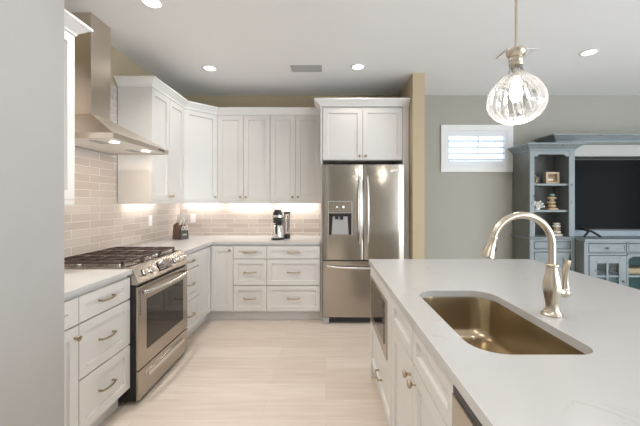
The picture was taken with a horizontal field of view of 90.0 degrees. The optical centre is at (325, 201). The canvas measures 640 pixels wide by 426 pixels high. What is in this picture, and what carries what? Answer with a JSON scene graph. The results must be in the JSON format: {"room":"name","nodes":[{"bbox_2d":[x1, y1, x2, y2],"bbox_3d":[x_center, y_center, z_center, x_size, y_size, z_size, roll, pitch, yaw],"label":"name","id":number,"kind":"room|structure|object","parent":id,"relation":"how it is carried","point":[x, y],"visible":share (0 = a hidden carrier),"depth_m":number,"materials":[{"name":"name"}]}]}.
{"room":"kitchen","nodes":[
{"label":"kitchen","id":0,"kind":"room"},
{"bbox_2d":[0,0,63,425],"bbox_3d":[-2.188,-0.030,-1.081,2.025,2.780,5.037,0,0,0],"label":"wall","id":1,"kind":"structure","parent":0,"point":[31,31],"depth_m":1.28,"materials":[{"name":"grey paint"}]},
{"bbox_2d":[111,46,151,200],"bbox_3d":[-2.015,-0.030,2.855,0.130,2.780,2.830,0,0,0],"label":"wall","id":2,"kind":"structure","parent":0,"point":[121,65],"depth_m":3.04,"materials":[{"name":"beige paint"}]},
{"bbox_2d":[64,30,74,204],"bbox_3d":[-1.779,-0.526,1.753,0.318,1.087,0.622,0,0,0],"label":"upper cabinet","id":3,"kind":"object","parent":2,"relation":"attached to","point":[69,39],"visible":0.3,"depth_m":2.02,"materials":[{"name":"white paint"}]},
{"bbox_2d":[64,200,74,204],"bbox_3d":[-1.780,0.001,1.753,0.316,0.032,0.622,0,0,0],"label":"light","id":4,"kind":"object","parent":3,"relation":"attached to","point":[66,202],"depth_m":2.02,"materials":[{"name":"white"}]},
{"bbox_2d":[64,8,92,36],"bbox_3d":[-1.745,-1.110,1.788,0.386,0.078,0.692,0,0,0],"label":"crown molding","id":5,"kind":"structure","parent":3,"relation":"attached to","point":[73,25],"depth_m":2.01,"materials":[{"name":"white paint"}]},
{"bbox_2d":[71,13,168,154],"bbox_3d":[-1.675,-0.921,2.498,0.532,0.993,0.747,0,0,0],"label":"range hood","id":6,"kind":"object","parent":2,"relation":"attached to","point":[95,131],"visible":0.86,"depth_m":2.40,"materials":[{"name":"metal"}]},
{"bbox_2d":[64,84,179,257],"bbox_3d":[-1.946,-0.305,2.855,0.008,1.530,2.830,0,0,0],"label":"backsplash","id":7,"kind":"structure","parent":2,"relation":"attached to","point":[96,221],"depth_m":2.81,"materials":[{"name":"tile"}]},
{"bbox_2d":[148,215,151,225],"bbox_3d":[-1.937,0.205,3.530,0.008,0.116,0.072,0,0,0],"label":"wall outlet","id":8,"kind":"object","parent":2,"relation":"attached to","point":[149,216],"visible":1,"depth_m":3.52,"materials":[{"name":"white plastic"}]},
{"bbox_2d":[118,87,183,203],"bbox_3d":[-1.763,-0.526,3.317,0.350,1.087,0.682,0,0,0],"label":"upper cabinet","id":9,"kind":"object","parent":2,"relation":"attached to","point":[145,112],"visible":0.99,"depth_m":2.98,"materials":[{"name":"white paint"}]},
{"bbox_2d":[118,200,183,203],"bbox_3d":[-1.780,0.001,3.316,0.316,0.032,0.679,0,0,0],"label":"light","id":10,"kind":"object","parent":9,"relation":"attached to","point":[119,201],"depth_m":2.98,"materials":[{"name":"white"}]},
{"bbox_2d":[113,76,320,114],"bbox_3d":[-1.135,-1.110,3.638,2.135,0.078,0.754,0,0,-33],"label":"crown molding","id":11,"kind":"structure","parent":9,"relation":"attached to","point":[154,82],"depth_m":3.77,"materials":[{"name":"white paint"}]},
{"bbox_2d":[184,109,217,202],"bbox_3d":[-1.635,-0.526,3.956,0.606,1.087,0.605,0,0,0],"label":"upper cabinet","id":12,"kind":"object","parent":2,"relation":"attached to","point":[200,128],"visible":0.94,"depth_m":3.80,"materials":[{"name":"white paint"}]},
{"bbox_2d":[184,201,216,202],"bbox_3d":[-1.487,0.001,3.804,0.016,0.032,0.405,0,0,45],"label":"light","id":13,"kind":"object","parent":12,"relation":"attached to","point":[184,201],"depth_m":3.79,"materials":[{"name":"white paint"}]},
{"bbox_2d":[99,315,388,425],"bbox_3d":[1.575,1.410,0.335,9.550,0.100,8.170,0,0,0],"label":"floor","id":14,"kind":"structure","parent":0,"point":[230,372],"depth_m":2.42,"materials":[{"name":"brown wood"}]},
{"bbox_2d":[64,295,81,425],"bbox_3d":[-1.603,0.918,1.562,0.670,0.881,0.240,0,0,0],"label":"base cabinet","id":15,"kind":"object","parent":14,"relation":"on","point":[71,338],"visible":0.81,"depth_m":1.64,"materials":[{"name":"white paint"}]},
{"bbox_2d":[75,276,129,425],"bbox_3d":[-1.605,0.918,1.904,0.667,0.881,0.440,0,0,0],"label":"base cabinet","id":16,"kind":"object","parent":14,"relation":"on","point":[103,324],"visible":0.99,"depth_m":1.89,"materials":[{"name":"white paint"}]},
{"bbox_2d":[64,269,131,298],"bbox_3d":[-1.613,0.461,1.784,0.655,0.030,0.684,0,0,0],"label":"countertop","id":17,"kind":"structure","parent":16,"relation":"on","point":[76,281],"depth_m":1.89,"materials":[{"name":"white stone"}]},
{"bbox_2d":[64,246,188,402],"bbox_3d":[-1.557,0.879,2.510,0.762,0.960,0.760,0,0,0],"label":"gas range","id":18,"kind":"object","parent":14,"relation":"on","point":[158,278],"visible":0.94,"depth_m":2.35,"materials":[{"name":"silver metal"}]},
{"bbox_2d":[64,250,176,268],"bbox_3d":[-1.634,0.440,2.510,0.608,0.008,0.760,0,0,0],"label":"cooktop","id":19,"kind":"object","parent":18,"relation":"in","point":[148,258],"depth_m":2.23,"materials":[{"name":"metal"}]},
{"bbox_2d":[184,250,198,337],"bbox_3d":[-1.605,0.918,3.084,0.667,0.881,0.377,0,0,0],"label":"base cabinet","id":20,"kind":"object","parent":14,"relation":"on","point":[193,257],"visible":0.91,"depth_m":3.14,"materials":[{"name":"white paint"}]},
{"bbox_2d":[191,244,234,333],"bbox_3d":[-1.494,0.918,3.767,0.888,0.881,0.983,0,0,0],"label":"base cabinet","id":21,"kind":"object","parent":14,"relation":"on","point":[216,285],"visible":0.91,"depth_m":3.62,"materials":[{"name":"white paint"}]},
{"bbox_2d":[132,236,320,253],"bbox_3d":[-1.003,0.461,3.577,1.874,0.030,1.366,0,0,0],"label":"countertop","id":22,"kind":"structure","parent":21,"relation":"on","point":[193,243],"depth_m":3.61,"materials":[{"name":"white stone"}]},
{"bbox_2d":[172,223,188,239],"bbox_3d":[-1.758,0.346,3.862,0.163,0.198,0.104,0,0,28],"label":"knife block","id":23,"kind":"object","parent":22,"relation":"on","point":[178,234],"visible":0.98,"depth_m":3.82,"materials":[{"name":"brown wood"}]},
{"bbox_2d":[271,210,284,239],"bbox_3d":[-0.575,0.270,3.830,0.159,0.352,0.180,0,0,0],"label":"coffee maker","id":24,"kind":"object","parent":22,"relation":"on","point":[278,216],"visible":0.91,"depth_m":3.78,"materials":[{"name":"black plastic"}]},
{"bbox_2d":[272,223,283,237],"bbox_3d":[-0.575,0.341,3.817,0.141,0.168,0.143,0,0,-39],"label":"thermal carafe","id":25,"kind":"object","parent":24,"relation":"on","point":[277,230],"visible":1,"depth_m":3.77,"materials":[{"name":"metal"}]},
{"bbox_2d":[284,212,289,238],"bbox_3d":[-0.479,0.282,3.928,0.084,0.326,0.088,0,0,25],"label":"blender jar","id":26,"kind":"object","parent":22,"relation":"on","point":[287,236],"visible":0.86,"depth_m":3.90,"materials":[{"name":"black plastic"}]},
{"bbox_2d":[233,244,267,319],"bbox_3d":[-0.859,0.918,3.922,0.378,0.881,0.672,0,0,0],"label":"base cabinet","id":27,"kind":"object","parent":14,"relation":"on","point":[250,260],"visible":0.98,"depth_m":3.62,"materials":[{"name":"white paint"}]},
{"bbox_2d":[267,242,320,319],"bbox_3d":[-0.367,0.918,3.922,0.602,0.881,0.672,0,0,0],"label":"base cabinet","id":28,"kind":"object","parent":14,"relation":"on","point":[293,270],"visible":0.99,"depth_m":3.62,"materials":[{"name":"white paint"}]},
{"bbox_2d":[321,107,322,320],"bbox_3d":[-0.051,0.135,3.964,0.022,2.449,0.608,0,0,0],"label":"end panel","id":29,"kind":"object","parent":14,"relation":"on","point":[321,107],"visible":1,"depth_m":3.66,"materials":[{"name":"white paint"}]},
{"bbox_2d":[323,164,403,323],"bbox_3d":[0.416,0.464,3.862,0.900,1.788,0.756,0,0,0],"label":"refrigerator","id":30,"kind":"object","parent":14,"relation":"on","point":[363,205],"visible":0.83,"depth_m":3.55,"materials":[{"name":"grey metal"}]},
{"bbox_2d":[371,364,374,377],"bbox_3d":[0.823,0.918,2.478,0.954,0.881,0.014,0,0,0],"label":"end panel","id":31,"kind":"object","parent":14,"relation":"on","point":[372,371],"visible":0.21,"depth_m":2.47,"materials":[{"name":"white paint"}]},
{"bbox_2d":[371,267,391,425],"bbox_3d":[0.639,0.918,2.080,0.643,0.881,0.780,0,0,0],"label":"base cabinet","id":32,"kind":"object","parent":14,"relation":"on","point":[382,368],"visible":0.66,"depth_m":1.93,"materials":[{"name":"white paint"}]},
{"bbox_2d":[371,276,387,359],"bbox_3d":[0.568,0.727,2.112,0.465,0.330,0.621,0,0,0],"label":"microwave","id":33,"kind":"object","parent":32,"relation":"in","point":[379,304],"visible":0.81,"depth_m":1.99,"materials":[{"name":"grey metal"}]},
{"bbox_2d":[369,259,639,425],"bbox_3d":[0.964,0.461,1.325,1.261,0.030,2.350,0,0,0],"label":"countertop","id":34,"kind":"structure","parent":32,"relation":"on","point":[601,319],"depth_m":1.01,"materials":[{"name":"white stone"}]},
{"bbox_2d":[422,297,585,354],"bbox_3d":[0.628,0.577,1.272,0.427,0.198,0.735,0,0,0],"label":"sink","id":35,"kind":"object","parent":34,"relation":"in","point":[484,324],"visible":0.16,"depth_m":1.51,"materials":[{"name":"metal"}]},
{"bbox_2d":[480,212,570,317],"bbox_3d":[0.787,0.242,1.263,0.351,0.407,0.074,0,0,0],"label":"faucet","id":36,"kind":"object","parent":34,"relation":"on","point":[553,289],"visible":1,"depth_m":1.25,"materials":[{"name":"silver metal"}]},
{"bbox_2d":[395,107,408,258],"bbox_3d":[0.914,0.135,3.964,0.068,2.449,0.608,0,0,0],"label":"end panel","id":37,"kind":"object","parent":14,"relation":"on","point":[405,110],"visible":0.21,"depth_m":3.66,"materials":[{"name":"white paint"}]},
{"bbox_2d":[392,297,452,425],"bbox_3d":[0.637,0.918,1.275,0.646,0.881,0.826,0,0,0],"label":"base cabinet","id":38,"kind":"object","parent":14,"relation":"on","point":[422,391],"visible":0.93,"depth_m":1.25,"materials":[{"name":"white paint"}]},
{"bbox_2d":[452,384,481,425],"bbox_3d":[0.608,0.923,0.559,0.664,0.871,0.594,0,0,0],"label":"dishwasher","id":39,"kind":"object","parent":14,"relation":"on","point":[462,415],"visible":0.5,"depth_m":0.80,"materials":[{"name":"grey metal"}]},
{"bbox_2d":[508,143,584,271],"bbox_3d":[2.756,0.324,4.042,0.688,2.070,0.433,0,0,0],"label":"bookcase","id":40,"kind":"object","parent":14,"relation":"on","point":[529,159],"visible":0.54,"depth_m":4.00,"materials":[{"name":"grey paint"}]},
{"bbox_2d":[534,177,539,183],"bbox_3d":[2.663,-0.274,4.100,0.075,0.093,0.120,0,0,0],"label":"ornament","id":41,"kind":"object","parent":40,"relation":"on","point":[538,178],"visible":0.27,"depth_m":4.04,"materials":[{"name":"purple"}]},
{"bbox_2d":[534,201,544,209],"bbox_3d":[2.638,0.041,4.022,0.156,0.113,0.188,0,0,0],"label":"coral","id":42,"kind":"object","parent":40,"relation":"on","point":[537,205],"visible":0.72,"depth_m":3.98},
{"bbox_2d":[543,172,558,183],"bbox_3d":[2.835,-0.301,4.025,0.166,0.148,0.050,0,0,0],"label":"shadow box","id":43,"kind":"object","parent":40,"relation":"on","point":[548,177],"visible":0.98,"depth_m":4.01,"materials":[{"name":"beige wood"}]},
{"bbox_2d":[545,193,557,209],"bbox_3d":[2.820,-0.004,4.000,0.114,0.204,0.094,0,0,0],"label":"cairn","id":44,"kind":"object","parent":40,"relation":"on","point":[551,202],"visible":1,"depth_m":3.97,"materials":[{"name":"beige stone"}]},
{"bbox_2d":[552,223,562,235],"bbox_3d":[2.880,0.343,4.000,0.105,0.166,0.088,0,0,0],"label":"cairn","id":45,"kind":"object","parent":40,"relation":"on","point":[555,226],"visible":0.95,"depth_m":3.97,"materials":[{"name":"white stone"}]},
{"bbox_2d":[574,236,639,289],"bbox_3d":[4.008,0.897,3.994,1.945,0.924,0.528,0,0,0],"label":"media console","id":46,"kind":"object","parent":14,"relation":"on","point":[595,256],"visible":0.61,"depth_m":3.77,"materials":[{"name":"blue paint"}]},
{"bbox_2d":[575,159,639,236],"bbox_3d":[3.853,-0.053,3.954,1.535,0.965,0.202,0,0,0],"label":"television","id":47,"kind":"object","parent":46,"relation":"on","point":[607,191],"visible":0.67,"depth_m":4.01,"materials":[{"name":"black plastic"}]},
{"bbox_2d":[575,145,639,235],"bbox_3d":[4.008,-0.140,4.124,1.945,1.148,0.268,0,0,0],"label":"hutch","id":48,"kind":"object","parent":46,"relation":"on","point":[584,151],"visible":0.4,"depth_m":3.99,"materials":[{"name":"blue paint"}]},
{"bbox_2d":[535,133,639,144],"bbox_3d":[3.877,-0.775,4.077,2.205,0.120,0.363,0,0,0],"label":"bridge","id":49,"kind":"object","parent":48,"relation":"on","point":[587,138],"visible":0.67,"depth_m":3.95,"materials":[{"name":"grey paint"}]},
{"bbox_2d":[597,268,639,276],"bbox_3d":[3.780,0.880,4.013,0.466,0.020,0.457,0,0,0],"label":"shelf","id":50,"kind":"object","parent":46,"relation":"attached to","point":[611,271],"depth_m":3.95,"materials":[{"name":"blue paint"}]},
{"bbox_2d":[612,265,639,273],"bbox_3d":[3.775,0.835,3.960,0.310,0.069,0.200,0,0,0],"label":"woven basket","id":51,"kind":"object","parent":46,"relation":"on","point":[633,269],"visible":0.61,"depth_m":3.87,"materials":[{"name":"wicker"}]},
{"bbox_2d":[64,0,639,95],"bbox_3d":[1.575,-1.470,0.335,9.550,0.100,8.170,0,0,0],"label":"ceiling","id":52,"kind":"structure","parent":0,"point":[252,45],"depth_m":2.81,"materials":[{"name":"paint"}]},
{"bbox_2d":[140,0,163,8],"bbox_3d":[-1.235,-1.415,2.270,0.151,0.008,0.151,0,0,0],"label":"recessed light","id":53,"kind":"object","parent":52,"relation":"in","point":[155,4],"visible":1,"depth_m":2.28,"materials":[{"name":"white paint"}]},
{"bbox_2d":[202,65,216,70],"bbox_3d":[-1.230,-1.415,3.390,0.151,0.008,0.151,0,0,0],"label":"recessed light","id":54,"kind":"object","parent":52,"relation":"in","point":[205,67],"visible":1,"depth_m":3.38,"materials":[{"name":"white paint"}]},
{"bbox_2d":[290,65,321,71],"bbox_3d":[-0.207,-1.415,3.395,0.325,0.010,0.150,0,0,0],"label":"ceiling vent","id":55,"kind":"object","parent":52,"relation":"in","point":[294,68],"visible":1,"depth_m":3.38,"materials":[{"name":"grey metal"}]},
{"bbox_2d":[351,63,364,69],"bbox_3d":[0.335,-1.415,3.354,0.151,0.008,0.151,0,0,0],"label":"recessed light","id":56,"kind":"object","parent":52,"relation":"in","point":[358,66],"visible":1,"depth_m":3.34,"materials":[{"name":"white paint"}]},
{"bbox_2d":[496,48,536,58],"bbox_3d":[1.812,-1.415,3.055,0.265,0.010,0.210,0,0,0],"label":"ceiling vent","id":57,"kind":"object","parent":52,"relation":"in","point":[529,50],"visible":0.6,"depth_m":3.04,"materials":[{"name":"white paint"}]},
{"bbox_2d":[486,0,548,124],"bbox_3d":[0.950,-0.904,1.600,0.268,1.029,0.268,0,0,0],"label":"pendant light","id":58,"kind":"object","parent":52,"relation":"hanging from","point":[515,54],"visible":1,"depth_m":1.60,"materials":[{"name":"clear glass"}]},
{"bbox_2d":[579,48,598,55],"bbox_3d":[2.490,-1.415,3.030,0.151,0.008,0.151,0,0,0],"label":"recessed light","id":59,"kind":"object","parent":52,"relation":"in","point":[588,52],"visible":1,"depth_m":3.03,"materials":[{"name":"white paint"}]},
{"bbox_2d":[183,96,639,258],"bbox_3d":[2.060,-0.030,4.335,8.280,2.780,0.130,0,0,0],"label":"wall","id":60,"kind":"structure","parent":0,"point":[462,209],"depth_m":4.27,"materials":[{"name":"beige paint"}]},
{"bbox_2d":[190,214,195,222],"bbox_3d":[-1.770,0.215,4.257,0.072,0.116,0.008,0,0,0],"label":"wall outlet","id":61,"kind":"object","parent":60,"relation":"attached to","point":[192,216],"visible":1,"depth_m":4.25,"materials":[{"name":"white plastic"}]},
{"bbox_2d":[217,115,269,202],"bbox_3d":[-1.016,-0.526,4.083,0.653,1.087,0.350,0,0,0],"label":"upper cabinet","id":62,"kind":"object","parent":60,"relation":"attached to","point":[243,142],"visible":0.99,"depth_m":3.95,"materials":[{"name":"white paint"}]},
{"bbox_2d":[218,201,269,202],"bbox_3d":[-1.012,0.001,3.951,0.643,0.032,0.018,0,0,0],"label":"light","id":63,"kind":"object","parent":62,"relation":"attached to","point":[218,201],"depth_m":3.94,"materials":[{"name":"white paint"}]},
{"bbox_2d":[180,201,320,235],"bbox_3d":[-1.003,0.224,4.266,1.878,0.472,0.008,0,0,0],"label":"backsplash","id":64,"kind":"structure","parent":60,"relation":"attached to","point":[212,219],"depth_m":4.26,"materials":[{"name":"tile"}]},
{"bbox_2d":[270,115,320,202],"bbox_3d":[-0.377,-0.526,4.083,0.622,1.087,0.350,0,0,0],"label":"upper cabinet","id":65,"kind":"object","parent":60,"relation":"attached to","point":[295,141],"visible":0.99,"depth_m":3.95,"materials":[{"name":"white paint"}]},
{"bbox_2d":[271,201,320,202],"bbox_3d":[-0.372,0.001,3.951,0.612,0.032,0.018,0,0,0],"label":"light","id":66,"kind":"object","parent":65,"relation":"attached to","point":[271,201],"depth_m":3.94,"materials":[{"name":"white paint"}]},
{"bbox_2d":[323,107,401,164],"bbox_3d":[0.420,-0.785,3.943,0.916,0.610,0.630,0,0,0],"label":"upper cabinet","id":67,"kind":"object","parent":60,"relation":"attached to","point":[351,135],"visible":0.99,"depth_m":3.67,"materials":[{"name":"white paint"}]},
{"bbox_2d":[314,98,410,111],"bbox_3d":[0.407,-1.131,3.724,1.083,0.078,0.272,0,0,0],"label":"crown molding","id":68,"kind":"structure","parent":67,"relation":"on","point":[319,102],"depth_m":3.62,"materials":[{"name":"white paint"}]},
{"bbox_2d":[441,125,512,171],"bbox_3d":[2.009,-0.713,4.301,0.957,0.625,0.157,0,0,0],"label":"window","id":69,"kind":"structure","parent":60,"relation":"in","point":[505,164],"depth_m":4.25,"materials":[{"name":"white paint"}]},
{"bbox_2d":[398,73,424,258],"bbox_3d":[1.020,-0.030,3.960,0.130,2.780,0.880,0,0,0],"label":"wall","id":70,"kind":"structure","parent":0,"point":[414,88],"depth_m":3.52,"materials":[{"name":"beige paint"}]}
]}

